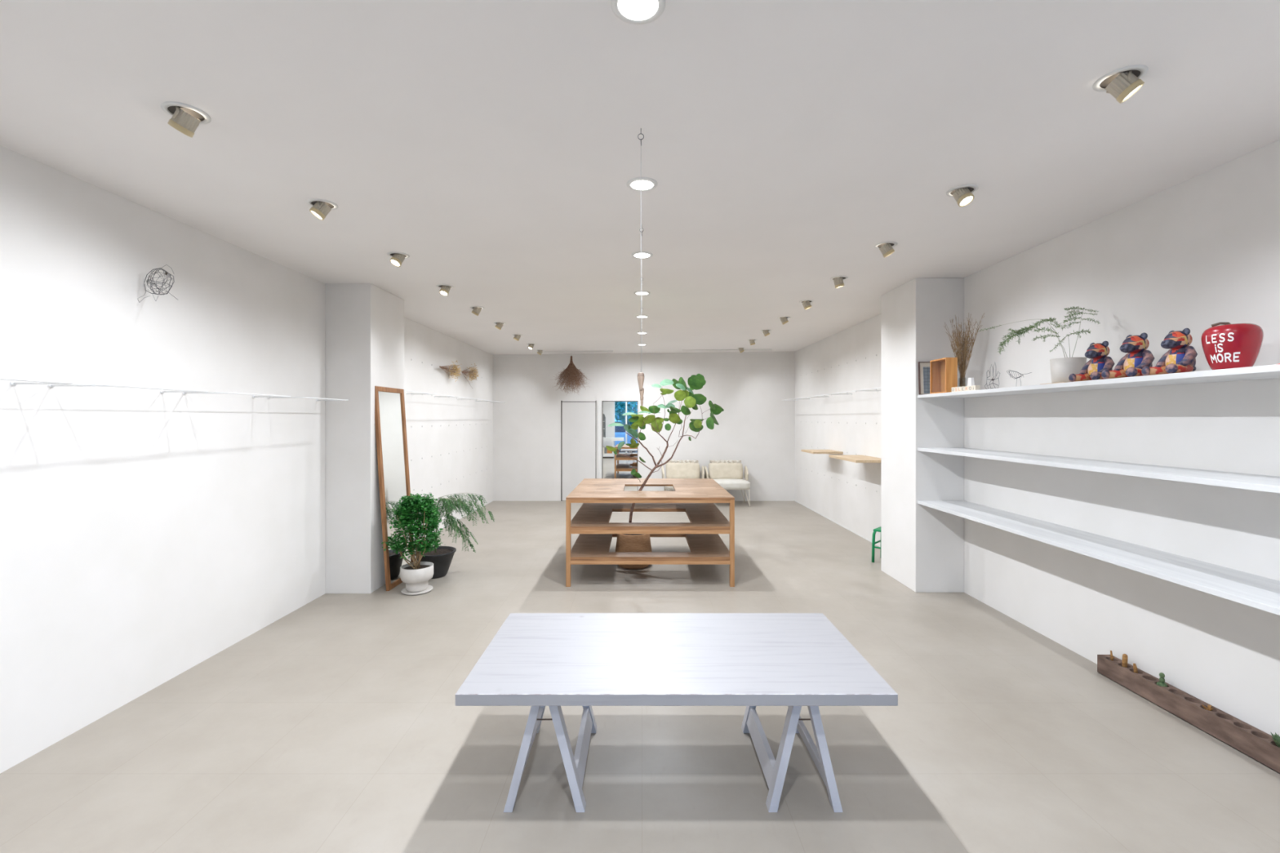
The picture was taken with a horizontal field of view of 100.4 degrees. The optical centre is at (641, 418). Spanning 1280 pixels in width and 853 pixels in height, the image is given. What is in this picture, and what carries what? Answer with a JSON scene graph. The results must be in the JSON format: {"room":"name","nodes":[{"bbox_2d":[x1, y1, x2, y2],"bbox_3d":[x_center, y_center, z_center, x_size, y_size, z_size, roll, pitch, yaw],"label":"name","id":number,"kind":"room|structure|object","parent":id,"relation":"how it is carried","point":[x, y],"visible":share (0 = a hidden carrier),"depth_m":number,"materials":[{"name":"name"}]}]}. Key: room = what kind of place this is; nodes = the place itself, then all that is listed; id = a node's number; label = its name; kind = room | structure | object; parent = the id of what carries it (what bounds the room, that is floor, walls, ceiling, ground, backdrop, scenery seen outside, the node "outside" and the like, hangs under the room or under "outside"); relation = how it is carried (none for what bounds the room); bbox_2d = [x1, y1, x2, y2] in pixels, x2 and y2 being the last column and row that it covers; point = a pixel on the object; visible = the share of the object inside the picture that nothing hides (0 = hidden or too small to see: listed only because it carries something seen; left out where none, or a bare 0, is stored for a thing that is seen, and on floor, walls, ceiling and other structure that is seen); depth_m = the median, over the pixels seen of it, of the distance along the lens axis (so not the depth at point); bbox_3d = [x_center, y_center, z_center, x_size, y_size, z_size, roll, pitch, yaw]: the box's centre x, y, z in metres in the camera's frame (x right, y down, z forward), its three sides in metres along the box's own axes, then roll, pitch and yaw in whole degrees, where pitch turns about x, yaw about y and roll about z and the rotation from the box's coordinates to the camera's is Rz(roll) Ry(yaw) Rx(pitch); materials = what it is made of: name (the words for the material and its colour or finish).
{"room":"retail shop","nodes":[
{"label":"retail shop","id":0,"kind":"room"},
{"bbox_2d":[0,145,493,773],"bbox_3d":[-2.948,0.125,4.375,0.124,2.950,12.150,0,0,0],"label":"wall","id":1,"kind":"structure","parent":0,"point":[146,534],"depth_m":3.14,"materials":[{"name":"white paint"}]},
{"bbox_2d":[0,377,73,386],"bbox_3d":[-2.745,-0.161,2.150,0.290,0.024,0.623,0,0,0],"label":"wall rail","id":2,"kind":"object","parent":1,"relation":"attached to","point":[13,383],"visible":1,"depth_m":2.41,"materials":[{"name":"metal"}]},
{"bbox_2d":[48,384,208,393],"bbox_3d":[-2.745,-0.161,2.909,0.290,0.024,0.626,0,0,0],"label":"wall rail","id":3,"kind":"object","parent":1,"relation":"attached to","point":[162,391],"visible":0.92,"depth_m":2.79,"materials":[{"name":"metal"}]},
{"bbox_2d":[137,264,176,302],"bbox_3d":[-2.795,-0.754,3.039,0.261,0.251,0.174,0,0,34],"label":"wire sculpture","id":4,"kind":"object","parent":1,"relation":"attached to","point":[155,272],"visible":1,"depth_m":3.07,"materials":[{"name":"metal"}]},
{"bbox_2d":[182,391,290,398],"bbox_3d":[-2.745,-0.161,3.666,0.290,0.024,0.622,0,0,0],"label":"wall rail","id":5,"kind":"object","parent":1,"relation":"attached to","point":[184,393],"visible":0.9,"depth_m":3.59,"materials":[{"name":"metal"}]},
{"bbox_2d":[266,396,348,401],"bbox_3d":[-2.745,-0.161,4.433,0.290,0.024,0.638,0,0,0],"label":"wall rail","id":6,"kind":"object","parent":1,"relation":"attached to","point":[316,398],"visible":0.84,"depth_m":4.28,"materials":[{"name":"metal"}]},
{"bbox_2d":[404,390,429,394],"bbox_3d":[-2.745,-0.305,6.200,0.290,0.024,0.723,0,0,0],"label":"wall rail","id":7,"kind":"object","parent":1,"relation":"attached to","point":[404,390],"visible":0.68,"depth_m":6.52,"materials":[{"name":"metal"}]},
{"bbox_2d":[411,393,454,397],"bbox_3d":[-2.745,-0.305,7.060,0.290,0.024,0.743,0,0,0],"label":"wall rail","id":8,"kind":"object","parent":1,"relation":"attached to","point":[429,393],"visible":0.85,"depth_m":7.28,"materials":[{"name":"metal"}]},
{"bbox_2d":[440,360,462,381],"bbox_3d":[-2.790,-0.702,7.767,0.208,0.328,0.671,0,0,0],"label":"bunch","id":9,"kind":"object","parent":1,"relation":"attached to","point":[448,367],"visible":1,"depth_m":7.90,"materials":[{"name":"plant"}]},
{"bbox_2d":[417,500,493,542],"bbox_3d":[-2.887,1.590,7.940,0.006,0.020,4.780,0,0,0],"label":"baseboard","id":10,"kind":"structure","parent":1,"relation":"attached to","point":[491,500],"depth_m":8.87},
{"bbox_2d":[437,396,475,399],"bbox_3d":[-2.745,-0.305,7.960,0.290,0.024,0.823,0,0,0],"label":"wall rail","id":11,"kind":"object","parent":1,"relation":"attached to","point":[437,397],"visible":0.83,"depth_m":7.78,"materials":[{"name":"metal"}]},
{"bbox_2d":[461,363,479,386],"bbox_3d":[-2.773,-0.691,8.552,0.221,0.420,0.728,0,0,0],"label":"bunch","id":12,"kind":"object","parent":1,"relation":"attached to","point":[472,373],"visible":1,"depth_m":8.69,"materials":[{"name":"plant"}]},
{"bbox_2d":[477,400,504,403],"bbox_3d":[-2.745,-0.305,9.775,0.290,0.024,0.773,0,0,0],"label":"wall rail","id":13,"kind":"object","parent":1,"relation":"attached to","point":[477,401],"visible":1,"depth_m":9.40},
{"bbox_2d":[325,283,404,593],"bbox_3d":[-2.683,0.183,5.207,0.415,2.833,0.685,0,0,0],"label":"column","id":14,"kind":"structure","parent":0,"point":[365,322],"depth_m":4.87,"materials":[{"name":"white paint"}]},
{"bbox_2d":[0,0,1279,355],"bbox_3d":[0.035,-1.322,4.315,6.090,0.188,12.270,0,0,0],"label":"ceiling","id":15,"kind":"structure","parent":0,"point":[495,145],"depth_m":2.36,"materials":[{"name":"paint"}]},
{"bbox_2d":[160,101,211,137],"bbox_3d":[-1.850,-1.204,2.166,0.156,0.109,0.156,0,0,0],"label":"spotlight","id":16,"kind":"object","parent":15,"relation":"attached to","point":[185,118],"visible":1,"depth_m":2.14,"materials":[{"name":"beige metal"}]},
{"bbox_2d":[306,198,337,220],"bbox_3d":[-1.850,-1.204,3.090,0.156,0.108,0.156,0,0,0],"label":"spotlight","id":17,"kind":"object","parent":15,"relation":"attached to","point":[320,208],"visible":1,"depth_m":3.06,"materials":[{"name":"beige metal"}]},
{"bbox_2d":[386,251,409,266],"bbox_3d":[-1.850,-1.203,4.050,0.156,0.107,0.156,0,0,0],"label":"spotlight","id":18,"kind":"object","parent":15,"relation":"attached to","point":[397,258],"visible":1,"depth_m":4.01,"materials":[{"name":"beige metal"}]},
{"bbox_2d":[435,284,453,296],"bbox_3d":[-1.850,-1.202,5.010,0.156,0.105,0.156,0,0,0],"label":"spotlight","id":19,"kind":"object","parent":15,"relation":"attached to","point":[444,291],"visible":1,"depth_m":4.97,"materials":[{"name":"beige metal"}]},
{"bbox_2d":[469,306,484,315],"bbox_3d":[-1.850,-1.203,5.980,0.156,0.107,0.156,0,0,0],"label":"spotlight","id":20,"kind":"object","parent":15,"relation":"attached to","point":[477,309],"visible":1,"depth_m":5.95,"materials":[{"name":"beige metal"}]},
{"bbox_2d":[493,321,506,329],"bbox_3d":[-1.850,-1.203,6.940,0.156,0.108,0.156,0,0,0],"label":"spotlight","id":21,"kind":"object","parent":15,"relation":"attached to","point":[499,325],"visible":1,"depth_m":6.91,"materials":[{"name":"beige metal"}]},
{"bbox_2d":[512,333,523,341],"bbox_3d":[-1.850,-1.202,7.930,0.156,0.106,0.156,0,0,0],"label":"spotlight","id":22,"kind":"object","parent":15,"relation":"attached to","point":[517,337],"visible":1,"depth_m":7.90,"materials":[{"name":"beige metal"}]},
{"bbox_2d":[526,343,536,349],"bbox_3d":[-1.850,-1.202,8.900,0.156,0.105,0.156,0,0,0],"label":"spotlight","id":23,"kind":"object","parent":15,"relation":"attached to","point":[531,346],"visible":1,"depth_m":8.87,"materials":[{"name":"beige metal"}]},
{"bbox_2d":[536,349,544,355],"bbox_3d":[-1.850,-1.203,9.700,0.156,0.107,0.156,0,0,0],"label":"spotlight","id":24,"kind":"object","parent":15,"relation":"attached to","point":[540,351],"visible":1,"depth_m":9.66,"materials":[{"name":"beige metal"}]},
{"bbox_2d":[552,355,587,394],"bbox_3d":[-1.331,-0.839,9.842,0.643,0.817,0.609,0,0,-42],"label":"bunch","id":25,"kind":"object","parent":15,"relation":"hanging from","point":[571,371],"visible":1,"depth_m":9.81,"materials":[{"name":"plant"}]},
{"bbox_2d":[542,350,613,351],"bbox_3d":[-1.200,-1.245,9.875,1.320,0.027,0.030,0,0,0],"label":"ceiling track","id":26,"kind":"object","parent":15,"relation":"attached to","point":[600,350],"visible":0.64,"depth_m":9.86,"materials":[{"name":"metal"}]},
{"bbox_2d":[610,0,665,24],"bbox_3d":[-0.012,-1.259,1.620,0.166,0.010,0.166,0,0,0],"label":"recessed light","id":27,"kind":"object","parent":15,"relation":"in","point":[631,11],"visible":1,"depth_m":1.64,"materials":[{"name":"white"}]},
{"bbox_2d":[617,0,658,20],"bbox_3d":[-0.012,-1.259,1.620,0.124,0.007,0.124,0,0,0],"label":"diffuser","id":28,"kind":"object","parent":27,"relation":"attached to","point":[628,10],"depth_m":1.64,"materials":[{"name":"white"}]},
{"bbox_2d":[637,128,644,391],"bbox_3d":[-0.005,-0.692,2.320,0.031,1.147,0.017,0,0,0],"label":"pendant light","id":29,"kind":"object","parent":15,"relation":"hanging from","point":[641,375],"visible":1,"depth_m":2.31,"materials":[{"name":"metal"}]},
{"bbox_2d":[639,227,644,399],"bbox_3d":[-0.002,-0.692,3.470,0.031,1.147,0.017,0,0,0],"label":"pendant light","id":30,"kind":"object","parent":15,"relation":"hanging from","point":[642,393],"visible":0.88,"depth_m":3.47,"materials":[{"name":"metal"}]},
{"bbox_2d":[640,277,643,404],"bbox_3d":[-0.002,-0.692,4.700,0.031,1.147,0.017,0,0,0],"label":"pendant light","id":31,"kind":"object","parent":15,"relation":"hanging from","point":[642,401],"visible":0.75,"depth_m":4.70,"materials":[{"name":"metal"}]},
{"bbox_2d":[626,177,657,191],"bbox_3d":[0.000,-1.259,2.870,0.166,0.010,0.166,0,0,0],"label":"recessed light","id":32,"kind":"object","parent":15,"relation":"in","point":[637,184],"visible":1,"depth_m":2.86,"materials":[{"name":"white"}]},
{"bbox_2d":[630,180,653,190],"bbox_3d":[0.000,-1.260,2.870,0.124,0.007,0.124,0,0,0],"label":"diffuser","id":33,"kind":"object","parent":32,"relation":"attached to","point":[634,184],"depth_m":2.87,"materials":[{"name":"white"}]},
{"bbox_2d":[631,251,653,258],"bbox_3d":[0.000,-1.259,4.110,0.166,0.010,0.166,0,0,0],"label":"recessed light","id":34,"kind":"object","parent":15,"relation":"in","point":[642,255],"visible":1,"depth_m":4.10,"materials":[{"name":"white"}]},
{"bbox_2d":[634,253,649,257],"bbox_3d":[0.000,-1.260,4.110,0.124,0.007,0.124,0,0,0],"label":"diffuser","id":35,"kind":"object","parent":34,"relation":"attached to","point":[636,255],"depth_m":4.10,"materials":[{"name":"white"}]},
{"bbox_2d":[633,290,650,295],"bbox_3d":[0.000,-1.259,5.360,0.166,0.010,0.166,0,0,0],"label":"recessed light","id":36,"kind":"object","parent":15,"relation":"in","point":[640,292],"visible":1,"depth_m":5.33,"materials":[{"name":"white"}]},
{"bbox_2d":[635,292,648,294],"bbox_3d":[0.000,-1.260,5.360,0.124,0.007,0.124,0,0,0],"label":"diffuser","id":37,"kind":"object","parent":36,"relation":"attached to","point":[637,293],"depth_m":5.36,"materials":[{"name":"white"}]},
{"bbox_2d":[635,315,648,318],"bbox_3d":[0.000,-1.259,6.600,0.166,0.010,0.166,0,0,0],"label":"recessed light","id":38,"kind":"object","parent":15,"relation":"in","point":[637,316],"visible":1,"depth_m":6.56,"materials":[{"name":"white"}]},
{"bbox_2d":[636,331,647,333],"bbox_3d":[0.000,-1.259,7.850,0.166,0.010,0.166,0,0,0],"label":"recessed light","id":39,"kind":"object","parent":15,"relation":"in","point":[640,332],"visible":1,"depth_m":7.81,"materials":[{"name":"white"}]},
{"bbox_2d":[682,348,772,350],"bbox_3d":[1.575,-1.276,9.875,1.650,0.030,0.030,0,0,0],"label":"ceiling track","id":40,"kind":"object","parent":15,"relation":"attached to","point":[747,348],"visible":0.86,"depth_m":9.86,"materials":[{"name":"metal"}]},
{"bbox_2d":[736,346,745,352],"bbox_3d":[1.800,-1.244,9.700,0.156,0.107,0.156,0,0,0],"label":"spotlight","id":41,"kind":"object","parent":15,"relation":"attached to","point":[741,349],"visible":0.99,"depth_m":9.67,"materials":[{"name":"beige metal"}]},
{"bbox_2d":[747,338,757,345],"bbox_3d":[1.800,-1.240,8.700,0.156,0.097,0.156,0,0,0],"label":"spotlight","id":42,"kind":"object","parent":15,"relation":"attached to","point":[752,342],"visible":1,"depth_m":8.67,"materials":[{"name":"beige metal"}]},
{"bbox_2d":[760,328,771,336],"bbox_3d":[1.800,-1.242,7.750,0.156,0.105,0.156,0,0,0],"label":"spotlight","id":43,"kind":"object","parent":15,"relation":"attached to","point":[766,331],"visible":1,"depth_m":7.72,"materials":[{"name":"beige metal"}]},
{"bbox_2d":[777,315,790,324],"bbox_3d":[1.800,-1.243,6.770,0.156,0.106,0.156,0,0,0],"label":"spotlight","id":44,"kind":"object","parent":15,"relation":"attached to","point":[784,319],"visible":1,"depth_m":6.74,"materials":[{"name":"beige metal"}]},
{"bbox_2d":[799,299,813,310],"bbox_3d":[1.800,-1.242,5.840,0.156,0.104,0.156,0,0,0],"label":"spotlight","id":45,"kind":"object","parent":15,"relation":"attached to","point":[806,304],"visible":1,"depth_m":5.81,"materials":[{"name":"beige metal"}]},
{"bbox_2d":[830,275,848,288],"bbox_3d":[1.800,-1.240,4.870,0.156,0.095,0.156,0,0,0],"label":"spotlight","id":46,"kind":"object","parent":15,"relation":"attached to","point":[838,280],"visible":1,"depth_m":4.84,"materials":[{"name":"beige metal"}]},
{"bbox_2d":[874,241,897,257],"bbox_3d":[1.800,-1.244,3.940,0.156,0.107,0.156,0,0,0],"label":"spotlight","id":47,"kind":"object","parent":15,"relation":"attached to","point":[886,248],"visible":1,"depth_m":3.91,"materials":[{"name":"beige metal"}]},
{"bbox_2d":[946,184,978,207],"bbox_3d":[1.800,-1.243,3.000,0.156,0.106,0.156,0,0,0],"label":"spotlight","id":48,"kind":"object","parent":15,"relation":"attached to","point":[962,194],"visible":1,"depth_m":2.96,"materials":[{"name":"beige metal"}]},
{"bbox_2d":[1092,64,1147,103],"bbox_3d":[1.800,-1.246,2.010,0.156,0.110,0.156,0,0,0],"label":"spotlight","id":49,"kind":"object","parent":15,"relation":"attached to","point":[1123,82],"visible":1,"depth_m":1.98,"materials":[{"name":"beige metal"}]},
{"bbox_2d":[0,501,1279,852],"bbox_3d":[0.035,1.650,4.315,6.090,0.100,12.270,0,0,0],"label":"floor","id":50,"kind":"structure","parent":0,"point":[336,725],"depth_m":2.60,"materials":[{"name":"beige concrete"}]},
{"bbox_2d":[374,386,414,591],"bbox_3d":[-2.414,0.650,5.221,0.153,1.902,0.566,0,0,1],"label":"floor mirror","id":51,"kind":"object","parent":50,"relation":"on","point":[389,402],"visible":0.73,"depth_m":5.14,"materials":[{"name":"brown wood"}]},
{"bbox_2d":[381,493,448,595],"bbox_3d":[-2.115,1.134,4.958,0.573,0.933,0.463,0,0,29],"label":"potted plant","id":52,"kind":"object","parent":50,"relation":"on","point":[416,575],"visible":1,"depth_m":4.87,"materials":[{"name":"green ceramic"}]},
{"bbox_2d":[400,561,433,592],"bbox_3d":[-2.083,1.475,4.940,0.286,0.224,0.286,0,0,0],"label":"pot","id":53,"kind":"object","parent":50,"relation":"on","point":[416,577],"depth_m":4.86,"materials":[{"name":"white ceramic"}]},
{"bbox_2d":[409,493,494,578],"bbox_3d":[-1.983,1.184,5.400,0.930,0.832,0.678,0,0,0],"label":"plant","id":54,"kind":"object","parent":50,"relation":"on","point":[442,557],"visible":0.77,"depth_m":5.37,"materials":[{"name":"green plant"}]},
{"bbox_2d":[503,706,596,812],"bbox_3d":[-0.398,1.349,2.462,0.330,0.503,0.596,0,0,0],"label":"trestle","id":55,"kind":"object","parent":50,"relation":"on","point":[575,765],"visible":0.74,"depth_m":2.17,"materials":[{"name":"white paint"}]},
{"bbox_2d":[455,613,897,706],"bbox_3d":[0.132,1.073,2.453,1.687,0.046,0.846,0,0,0],"label":"tabletop","id":56,"kind":"object","parent":55,"relation":"on","point":[533,659],"visible":1,"depth_m":2.29,"materials":[{"name":"white paint"}]},
{"bbox_2d":[565,478,734,586],"bbox_3d":[0.078,1.176,5.860,1.600,0.848,1.600,0,0,0],"label":"display table","id":57,"kind":"object","parent":50,"relation":"on","point":[600,497],"visible":1,"depth_m":5.25,"materials":[{"name":"brown wood"}]},
{"bbox_2d":[570,533,729,560],"bbox_3d":[0.078,1.334,5.860,1.576,0.034,1.592,0,0,0],"label":"shelf","id":58,"kind":"object","parent":57,"relation":"attached to","point":[587,547],"depth_m":5.28,"materials":[{"name":"brown wood"}]},
{"bbox_2d":[570,502,729,529],"bbox_3d":[0.078,1.044,5.860,1.576,0.034,1.592,0,0,0],"label":"shelf","id":59,"kind":"object","parent":57,"relation":"attached to","point":[590,516],"depth_m":5.55,"materials":[{"name":"brown wood"}]},
{"bbox_2d":[605,373,724,569],"bbox_3d":[0.267,0.553,5.796,1.298,2.094,0.508,0,0,0],"label":"fig tree","id":60,"kind":"object","parent":50,"relation":"on","point":[624,542],"visible":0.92,"depth_m":5.72,"materials":[{"name":"green plant"}]},
{"bbox_2d":[661,459,704,490],"bbox_3d":[0.775,1.193,9.935,0.803,0.812,0.630,0,0,0],"label":"lounge chair","id":61,"kind":"object","parent":50,"relation":"on","point":[677,468],"visible":0.52,"depth_m":10.09,"materials":[{"name":"beige fabric"}]},
{"bbox_2d":[704,459,750,506],"bbox_3d":[1.590,1.193,9.915,0.803,0.812,0.630,0,0,0],"label":"lounge chair","id":62,"kind":"object","parent":50,"relation":"on","point":[728,474],"visible":0.83,"depth_m":10.05,"materials":[{"name":"fabric"}]},
{"bbox_2d":[741,706,842,812],"bbox_3d":[0.664,1.349,2.462,0.302,0.503,0.596,0,0,0],"label":"trestle","id":63,"kind":"object","parent":50,"relation":"on","point":[774,771],"visible":0.7,"depth_m":2.18,"materials":[{"name":"white paint"}]},
{"bbox_2d":[871,526,880,562],"bbox_3d":[2.745,1.416,5.930,0.280,0.368,0.281,0,0,-45],"label":"stool","id":64,"kind":"object","parent":50,"relation":"on","point":[878,529],"visible":0.3,"depth_m":5.92,"materials":[{"name":"green paint"}]},
{"bbox_2d":[1097,654,1279,773],"bbox_3d":[2.910,1.544,2.605,0.084,0.112,1.510,0,0,0],"label":"planter","id":65,"kind":"object","parent":50,"relation":"on","point":[1257,744],"visible":0.98,"depth_m":2.77,"materials":[{"name":"wood"}]},
{"bbox_2d":[1110,650,1114,661],"bbox_3d":[2.911,1.483,3.302,0.015,0.082,0.031,0,0,23],"label":"cactus","id":66,"kind":"object","parent":65,"relation":"in","point":[1112,658],"visible":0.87,"depth_m":3.30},
{"bbox_2d":[1121,653,1128,667],"bbox_3d":[2.911,1.472,3.215,0.028,0.102,0.026,0,0,0],"label":"cactus","id":67,"kind":"object","parent":65,"relation":"in","point":[1125,658],"visible":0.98,"depth_m":3.21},
{"bbox_2d":[1133,663,1137,673],"bbox_3d":[2.909,1.485,3.142,0.020,0.077,0.024,0,0,0],"label":"cactus","id":68,"kind":"object","parent":65,"relation":"in","point":[1135,668],"visible":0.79,"depth_m":3.14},
{"bbox_2d":[1156,672,1167,687],"bbox_3d":[2.910,1.470,2.985,0.048,0.091,0.044,0,0,0],"label":"cactus","id":69,"kind":"object","parent":65,"relation":"in","point":[1162,682],"visible":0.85,"depth_m":2.98,"materials":[{"name":"plant"}]},
{"bbox_2d":[1202,704,1213,711],"bbox_3d":[2.907,1.501,2.743,0.038,0.047,0.043,0,0,36],"label":"cactus","id":70,"kind":"object","parent":65,"relation":"in","point":[1209,707],"visible":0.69,"depth_m":2.74,"materials":[{"name":"plant"}]},
{"bbox_2d":[1271,732,1279,747],"bbox_3d":[2.912,1.481,2.432,0.061,0.064,0.076,0,0,45],"label":"cactus","id":71,"kind":"object","parent":65,"relation":"in","point":[1276,738],"visible":1,"depth_m":2.45,"materials":[{"name":"plant"}]},
{"bbox_2d":[493,351,795,501],"bbox_3d":[0.035,0.125,10.390,5.850,2.950,0.120,0,0,0],"label":"wall","id":72,"kind":"structure","parent":0,"point":[756,428],"depth_m":10.33,"materials":[{"name":"white paint"}]},
{"bbox_2d":[560,400,596,501],"bbox_3d":[-1.228,0.627,10.324,0.685,1.945,0.012,0,0,0],"label":"door","id":73,"kind":"structure","parent":72,"relation":"in","point":[578,419],"depth_m":10.32,"materials":[{"name":"white paint"}]},
{"bbox_2d":[597,400,601,478],"bbox_3d":[-0.823,0.630,10.320,0.075,1.940,0.020,0,0,0],"label":"trim","id":74,"kind":"structure","parent":72,"relation":"attached to","point":[599,402],"depth_m":10.31,"materials":[{"name":"paint"}]},
{"bbox_2d":[602,400,637,490],"bbox_3d":[-0.425,0.608,10.321,0.690,1.895,0.018,0,0,0],"label":"wall mirror","id":75,"kind":"object","parent":72,"relation":"attached to","point":[614,466],"visible":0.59,"depth_m":10.32,"materials":[{"name":"clear glass"}]},
{"bbox_2d":[880,278,964,592],"bbox_3d":[2.737,0.155,5.255,0.446,2.891,0.710,0,0,0],"label":"wall","id":76,"kind":"structure","parent":0,"point":[922,547],"depth_m":4.90,"materials":[{"name":"white paint"}]},
{"bbox_2d":[795,139,1279,737],"bbox_3d":[3.018,0.125,4.375,0.124,2.950,12.150,0,0,0],"label":"wall","id":77,"kind":"structure","parent":0,"point":[1200,251],"depth_m":3.29,"materials":[{"name":"white paint"}]},
{"bbox_2d":[793,396,826,399],"bbox_3d":[2.815,-0.345,9.000,0.290,0.024,0.823,0,0,0],"label":"wall rail","id":78,"kind":"object","parent":77,"relation":"attached to","point":[805,397],"visible":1,"depth_m":8.73,"materials":[{"name":"metal"}]},
{"bbox_2d":[800,449,843,453],"bbox_3d":[2.739,0.508,8.148,0.442,0.030,0.595,0,0,0],"label":"wall shelf","id":79,"kind":"object","parent":77,"relation":"attached to","point":[811,451],"visible":1,"depth_m":7.87,"materials":[{"name":"brown wood"}]},
{"bbox_2d":[811,394,848,397],"bbox_3d":[2.815,-0.345,8.060,0.290,0.024,0.823,0,0,0],"label":"wall rail","id":80,"kind":"object","parent":77,"relation":"attached to","point":[824,394],"visible":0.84,"depth_m":7.66,"materials":[{"name":"metal"}]},
{"bbox_2d":[794,499,880,546],"bbox_3d":[2.957,1.590,7.970,0.006,0.020,4.720,0,0,0],"label":"baseboard","id":81,"kind":"structure","parent":77,"relation":"attached to","point":[857,534],"depth_m":7.94,"materials":[{"name":"paint"}]},
{"bbox_2d":[828,454,880,462],"bbox_3d":[2.739,0.508,6.732,0.442,0.030,0.910,0,0,0],"label":"wall shelf","id":82,"kind":"object","parent":77,"relation":"attached to","point":[852,458],"visible":0.8,"depth_m":6.58,"materials":[{"name":"brown wood"}]},
{"bbox_2d":[831,390,878,395],"bbox_3d":[2.815,-0.345,7.110,0.290,0.024,0.843,0,0,0],"label":"wall rail","id":83,"kind":"object","parent":77,"relation":"attached to","point":[855,390],"visible":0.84,"depth_m":7.34,"materials":[{"name":"metal"}]},
{"bbox_2d":[860,386,880,391],"bbox_3d":[2.815,-0.345,6.200,0.290,0.024,0.723,0,0,0],"label":"wall rail","id":84,"kind":"object","parent":77,"relation":"attached to","point":[880,387],"visible":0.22,"depth_m":6.54,"materials":[{"name":"metal"}]},
{"bbox_2d":[917,500,1279,615],"bbox_3d":[2.745,0.769,2.000,0.430,0.028,5.800,0,0,0],"label":"shelf","id":85,"kind":"object","parent":77,"relation":"attached to","point":[1260,593],"visible":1,"depth_m":2.89,"materials":[{"name":"white paint"}]},
{"bbox_2d":[917,448,1279,493],"bbox_3d":[2.745,0.284,2.000,0.430,0.028,5.800,0,0,0],"label":"shelf","id":86,"kind":"object","parent":77,"relation":"attached to","point":[1266,483],"visible":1,"depth_m":2.88,"materials":[{"name":"white paint"}]},
{"bbox_2d":[917,364,1279,398],"bbox_3d":[2.745,-0.201,2.000,0.430,0.028,5.800,0,0,0],"label":"shelf","id":87,"kind":"object","parent":77,"relation":"attached to","point":[1269,371],"visible":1,"depth_m":2.84,"materials":[{"name":"white paint"}]},
{"bbox_2d":[918,361,929,395],"bbox_3d":[2.640,-0.366,4.872,0.220,0.303,0.036,0,0,0],"label":"framed picture","id":88,"kind":"object","parent":87,"relation":"on","point":[923,366],"visible":0.4,"depth_m":4.87,"materials":[{"name":"beige paper"}]},
{"bbox_2d":[929,357,957,394],"bbox_3d":[2.607,-0.364,4.615,0.095,0.298,0.250,0,0,0],"label":"display box","id":89,"kind":"object","parent":87,"relation":"on","point":[943,371],"visible":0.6,"depth_m":4.67,"materials":[{"name":"orange wood"}]},
{"bbox_2d":[944,313,984,386],"bbox_3d":[2.747,-0.563,4.565,0.269,0.694,0.255,0,0,-21],"label":"dried flowers","id":90,"kind":"object","parent":87,"relation":"on","point":[962,359],"visible":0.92,"depth_m":4.54,"materials":[{"name":"brown plant"}]},
{"bbox_2d":[972,385,980,390],"bbox_3d":[2.581,-0.234,4.120,0.039,0.039,0.039,0,0,-3],"label":"block","id":91,"kind":"object","parent":87,"relation":"on","point":[974,387],"visible":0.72,"depth_m":4.10,"materials":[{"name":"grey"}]},
{"bbox_2d":[984,361,999,389],"bbox_3d":[2.626,-0.319,3.998,0.097,0.207,0.033,0,0,33],"label":"sculpture","id":92,"kind":"object","parent":87,"relation":"on","point":[993,383],"visible":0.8,"depth_m":3.99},
{"bbox_2d":[1006,369,1031,382],"bbox_3d":[2.617,-0.278,3.702,0.144,0.126,0.034,0,0,36],"label":"bird","id":93,"kind":"object","parent":87,"relation":"on","point":[1008,370],"visible":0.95,"depth_m":3.71},
{"bbox_2d":[977,306,1099,384],"bbox_3d":[2.553,-0.464,3.392,0.710,0.498,0.235,0,0,0],"label":"fern","id":94,"kind":"object","parent":87,"relation":"on","point":[1061,368],"visible":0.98,"depth_m":3.36,"materials":[{"name":"cream ceramic"},{"name":"green leaf"},{"name":"dark soil"}]},
{"bbox_2d":[1049,356,1086,382],"bbox_3d":[2.715,-0.303,3.400,0.186,0.154,0.186,0,0,0],"label":"pot","id":95,"kind":"object","parent":87,"relation":"on","point":[1061,368],"depth_m":3.34,"materials":[{"name":"beige ceramic"}]},
{"bbox_2d":[1068,341,1114,382],"bbox_3d":[2.674,-0.333,3.142,0.197,0.237,0.189,0,0,-7],"label":"bear","id":96,"kind":"object","parent":87,"relation":"on","point":[1092,370],"visible":0.8,"depth_m":3.12},
{"bbox_2d":[1101,332,1154,378],"bbox_3d":[2.673,-0.338,2.904,0.205,0.247,0.197,0,0,-3],"label":"bear","id":97,"kind":"object","parent":87,"relation":"on","point":[1137,357],"visible":0.92,"depth_m":2.87},
{"bbox_2d":[1141,328,1197,375],"bbox_3d":[2.674,-0.331,2.676,0.193,0.232,0.185,0,0,3],"label":"bear","id":98,"kind":"object","parent":87,"relation":"on","point":[1180,357],"visible":0.97,"depth_m":2.65},
{"bbox_2d":[1200,322,1263,369],"bbox_3d":[2.679,-0.330,2.425,0.191,0.226,0.190,0,0,0],"label":"vase","id":99,"kind":"object","parent":87,"relation":"on","point":[1227,345],"visible":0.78,"depth_m":2.37,"materials":[{"name":"ceramic"}]},
{"bbox_3d":[2.575,-0.234,4.202,0.039,0.039,0.039,0,0,-2],"label":"block","id":100,"kind":"object","parent":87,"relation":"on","visible":0},
{"bbox_2d":[967,377,974,386],"bbox_3d":[2.585,-0.286,4.190,0.054,0.064,0.047,0,0,0],"label":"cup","id":101,"kind":"object","parent":100,"relation":"on","point":[971,380],"visible":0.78,"depth_m":4.17,"materials":[{"name":"ceramic"}]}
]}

